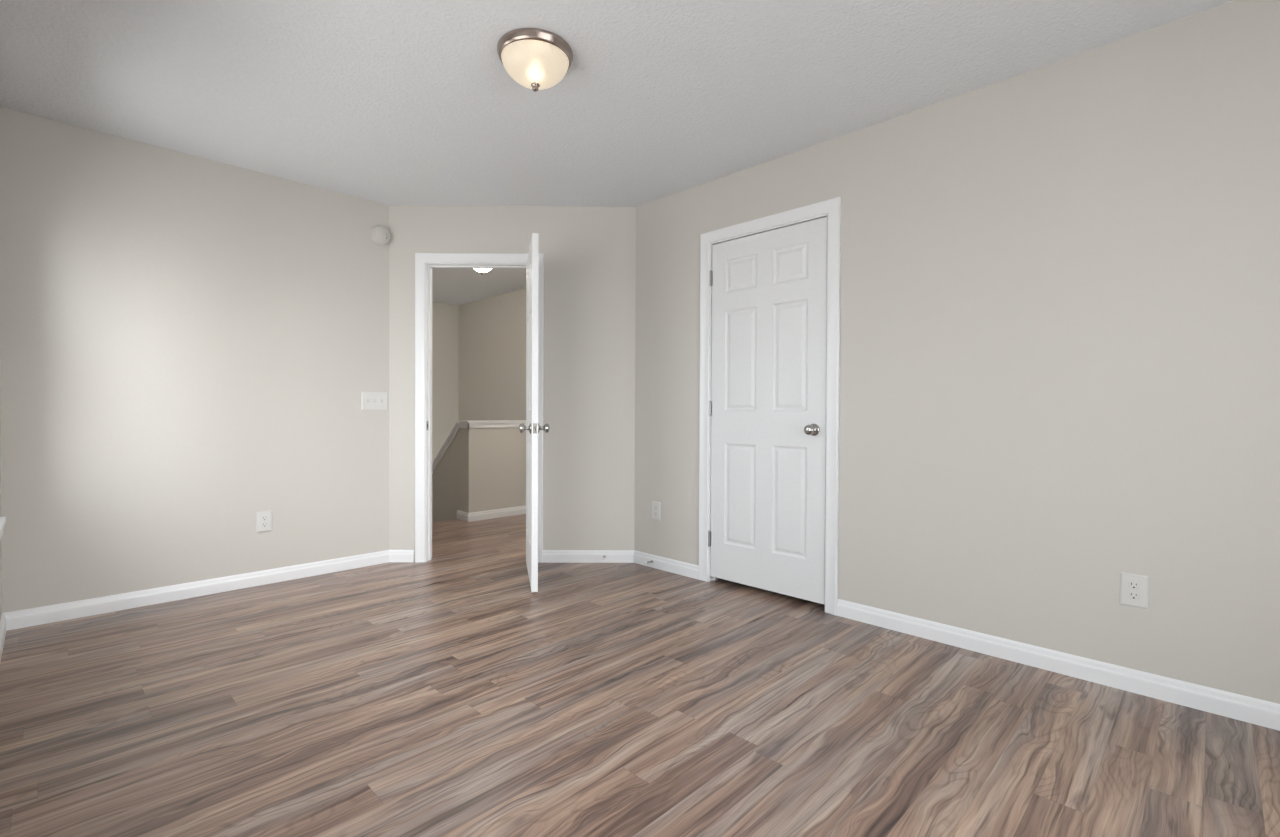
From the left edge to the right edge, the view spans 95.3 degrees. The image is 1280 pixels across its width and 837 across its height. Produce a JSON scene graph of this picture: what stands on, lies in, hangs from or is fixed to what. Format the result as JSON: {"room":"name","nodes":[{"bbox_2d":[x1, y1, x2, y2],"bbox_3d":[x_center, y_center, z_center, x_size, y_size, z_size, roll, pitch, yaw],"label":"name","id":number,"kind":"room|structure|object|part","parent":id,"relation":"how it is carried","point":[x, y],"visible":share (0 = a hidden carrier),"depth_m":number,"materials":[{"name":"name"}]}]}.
{"room":"empty bedroom","nodes":[
{"label":"empty bedroom","id":0,"kind":"room"},
{"bbox_2d":[0,390,1,619],"bbox_3d":[-1.227,-0.202,0.921,5.244,2.440,0.105,1,1,45],"label":"wall","id":1,"kind":"structure","parent":0,"point":[0,390],"depth_m":2.69,"materials":[{"name":"paint"}]},
{"bbox_2d":[0,613,5,661],"bbox_3d":[-1.149,0.977,0.934,5.129,0.083,0.014,1,1,45],"label":"baseboard","id":2,"kind":"structure","parent":1,"relation":"attached to","point":[3,619],"depth_m":2.56,"materials":[{"name":"paint"}]},
{"bbox_2d":[0,516,5,539],"bbox_3d":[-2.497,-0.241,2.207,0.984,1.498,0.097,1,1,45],"label":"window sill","id":3,"kind":"structure","parent":1,"relation":"in","point":[2,518],"depth_m":2.47,"materials":[{"name":"plastic"}]},
{"bbox_2d":[0,107,388,612],"bbox_3d":[-2.371,-0.232,3.414,0.115,2.440,1.843,1,1,45],"label":"wall","id":4,"kind":"structure","parent":0,"point":[190,345],"depth_m":3.17,"materials":[{"name":"paint"}]},
{"bbox_2d":[3,550,388,630],"bbox_3d":[-2.347,0.947,3.364,0.014,0.083,1.796,1,1,45],"label":"baseboard","id":5,"kind":"structure","parent":4,"relation":"attached to","point":[24,618],"depth_m":3.19,"materials":[{"name":"paint"}]},
{"bbox_2d":[256,511,271,532],"bbox_3d":[-2.236,0.614,3.476,0.008,0.121,0.080,1,1,45],"label":"wall outlet","id":6,"kind":"object","parent":4,"relation":"attached to","point":[263,519],"visible":1,"depth_m":3.47,"materials":[{"name":"white plastic"}]},
{"bbox_2d":[361,392,387,409],"bbox_3d":[-1.779,-0.118,3.922,0.018,0.121,0.170,1,1,45],"label":"light switch","id":7,"kind":"object","parent":4,"relation":"attached to","point":[369,400],"visible":1,"depth_m":3.92,"materials":[{"name":"white plastic"}]},
{"bbox_2d":[370,225,390,245],"bbox_3d":[-1.742,-1.233,3.928,0.040,0.136,0.136,1,1,45],"label":"smoke detector","id":8,"kind":"object","parent":4,"relation":"attached to","point":[380,235],"visible":1,"depth_m":3.91,"materials":[{"name":"plastic"}]},
{"bbox_2d":[432,301,458,461],"bbox_3d":[-3.506,0.480,6.695,0.120,3.940,3.020,1,1,45],"label":"wall","id":9,"kind":"structure","parent":0,"point":[445,317],"depth_m":7.58,"materials":[{"name":"paint"}]},
{"bbox_2d":[432,427,525,521],"bbox_3d":[-2.009,1.244,6.613,2.145,2.425,1.044,1,1,45],"label":"wall","id":10,"kind":"structure","parent":0,"point":[481,469],"depth_m":5.70,"materials":[{"name":"paint"}]},
{"bbox_2d":[456,510,467,521],"bbox_3d":[-1.684,0.927,5.549,0.224,0.083,0.014,1,1,45],"label":"baseboard","id":11,"kind":"structure","parent":10,"relation":"attached to","point":[460,515],"depth_m":5.55,"materials":[{"name":"paint"}]},
{"bbox_2d":[432,420,525,473],"bbox_3d":[-2.004,0.873,6.589,2.158,1.731,1.067,1,1,45],"label":"trim","id":12,"kind":"structure","parent":10,"relation":"attached to","point":[459,424],"depth_m":5.69,"materials":[{"name":"paint"}]},
{"bbox_2d":[468,505,525,521],"bbox_3d":[-1.243,0.926,5.848,0.014,0.083,1.058,1,1,45],"label":"baseboard","id":13,"kind":"structure","parent":10,"relation":"attached to","point":[504,512],"depth_m":5.68,"materials":[{"name":"paint"}]},
{"bbox_2d":[458,288,525,420],"bbox_3d":[-0.755,0.496,6.190,4.750,3.940,0.120,1,1,45],"label":"wall","id":14,"kind":"structure","parent":0,"point":[492,330],"depth_m":7.12,"materials":[{"name":"paint"}]},
{"bbox_2d":[389,205,635,561],"bbox_3d":[-0.876,-0.233,4.062,1.779,2.440,0.115,0,1,-1],"label":"wall","id":15,"kind":"structure","parent":0,"point":[589,253],"depth_m":4.00,"materials":[{"name":"paint"}]},
{"bbox_2d":[389,550,413,561],"bbox_3d":[-1.637,0.943,4.002,0.170,0.083,0.014,0,1,-1],"label":"baseboard","id":16,"kind":"structure","parent":15,"relation":"attached to","point":[394,555],"depth_m":4.00,"materials":[{"name":"paint"}]},
{"bbox_2d":[415,253,543,562],"bbox_3d":[-1.101,-0.071,4.054,0.873,2.115,0.133,0,1,-1],"label":"door frame","id":17,"kind":"structure","parent":15,"relation":"attached to","point":[424,262],"depth_m":3.99,"materials":[{"name":"paint"}]},
{"bbox_2d":[519,233,549,591],"bbox_3d":[-0.677,-0.034,3.643,0.177,2.024,0.740,0,1,-14],"label":"door","id":18,"kind":"structure","parent":15,"relation":"in","point":[532,427],"depth_m":3.30,"materials":[{"name":"paint"}]},
{"bbox_3d":[-0.593,0.056,3.293,0.024,0.057,0.002,0,1,-14],"label":"latch plate","id":19,"kind":"part","parent":18,"relation":"part of","materials":[{"name":"silver metal"}]},
{"bbox_2d":[543,550,633,562],"bbox_3d":[-0.353,0.949,4.015,0.629,0.083,0.014,0,1,-1],"label":"baseboard","id":20,"kind":"structure","parent":15,"relation":"attached to","point":[549,556],"depth_m":4.01,"materials":[{"name":"paint"}]},
{"bbox_2d":[0,0,1234,304],"bbox_3d":[-0.852,-1.520,3.354,8.550,0.150,4.301,1,1,45],"label":"ceiling","id":21,"kind":"structure","parent":0,"point":[388,102],"depth_m":2.46,"materials":[{"name":"white paint"}]},
{"bbox_2d":[473,268,490,274],"bbox_3d":[-1.393,-1.366,5.151,0.300,0.200,0.300,1,1,45],"label":"ceiling light","id":22,"kind":"object","parent":21,"relation":"attached to","point":[481,271],"visible":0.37,"depth_m":5.13,"materials":[{"name":"white glass"}]},
{"bbox_3d":[-1.393,-1.363,5.151,0.267,0.147,0.267,1,1,45],"label":"lamp shade","id":23,"kind":"part","parent":22,"relation":"part of","materials":[{"name":"white glass"}]},
{"bbox_2d":[497,28,572,91],"bbox_3d":[-0.409,-1.356,2.281,0.292,0.153,0.292,1,1,45],"label":"ceiling light","id":24,"kind":"object","parent":21,"relation":"attached to","point":[537,59],"visible":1,"depth_m":2.20,"materials":[{"name":"white glass"}]},
{"bbox_3d":[-0.409,-1.353,2.281,0.260,0.100,0.260,1,1,45],"label":"lamp shade","id":25,"kind":"part","parent":24,"relation":"part of","materials":[{"name":"white glass"}]},
{"bbox_2d":[0,514,1279,836],"bbox_3d":[-0.132,1.130,2.662,6.500,0.250,4.301,1,1,45],"label":"floor","id":26,"kind":"structure","parent":0,"point":[444,695],"depth_m":1.94,"materials":[{"name":"brown laminate"}]},
{"bbox_2d":[634,0,1279,703],"bbox_3d":[1.394,-0.209,2.689,3.989,2.440,0.115,1,1,45],"label":"wall","id":27,"kind":"structure","parent":0,"point":[1060,280],"depth_m":2.34,"materials":[{"name":"paint"}]},
{"bbox_2d":[652,501,660,520],"bbox_3d":[0.106,0.613,3.875,0.080,0.121,0.008,1,1,45],"label":"wall outlet","id":28,"kind":"object","parent":27,"relation":"attached to","point":[656,506],"visible":1,"depth_m":3.87,"materials":[{"name":"white plastic"}]},
{"bbox_2d":[634,550,698,579],"bbox_3d":[0.164,0.953,3.816,0.582,0.083,0.014,1,1,45],"label":"baseboard","id":29,"kind":"structure","parent":27,"relation":"attached to","point":[662,563],"depth_m":3.79,"materials":[{"name":"paint"}]},
{"bbox_2d":[708,217,826,603],"bbox_3d":[0.684,-0.041,3.289,0.756,2.018,0.106,1,1,45],"label":"door","id":30,"kind":"structure","parent":27,"relation":"in","point":[767,405],"depth_m":3.27,"materials":[{"name":"paint"}]},
{"bbox_2d":[699,197,840,615],"bbox_3d":[0.732,-0.064,3.330,0.900,2.131,0.133,1,1,45],"label":"door frame","id":31,"kind":"structure","parent":27,"relation":"attached to","point":[831,208],"depth_m":3.04,"materials":[{"name":"paint"}]},
{"bbox_2d":[837,599,1279,730],"bbox_3d":[1.882,0.977,2.125,2.479,0.083,0.014,1,1,45],"label":"baseboard","id":32,"kind":"structure","parent":27,"relation":"attached to","point":[1255,711],"depth_m":2.27,"materials":[{"name":"paint"}]},
{"bbox_2d":[1120,572,1147,608],"bbox_3d":[1.837,0.640,2.171,0.080,0.121,0.008,1,1,45],"label":"wall outlet","id":33,"kind":"object","parent":27,"relation":"attached to","point":[1133,587],"visible":1,"depth_m":2.17,"materials":[{"name":"white plastic"}]},
{"bbox_2d":[1128,592,1139,599],"bbox_3d":[1.836,0.659,2.170,0.034,0.028,0.003,1,1,45],"label":"receptacle","id":34,"kind":"object","parent":33,"relation":"attached to","point":[1131,595],"depth_m":2.17,"materials":[{"name":"white plastic"}]},
{"bbox_2d":[1128,581,1139,589],"bbox_3d":[1.836,0.620,2.170,0.034,0.028,0.003,1,1,45],"label":"receptacle","id":35,"kind":"object","parent":33,"relation":"attached to","point":[1132,585],"depth_m":2.17,"materials":[{"name":"white plastic"}]}
]}

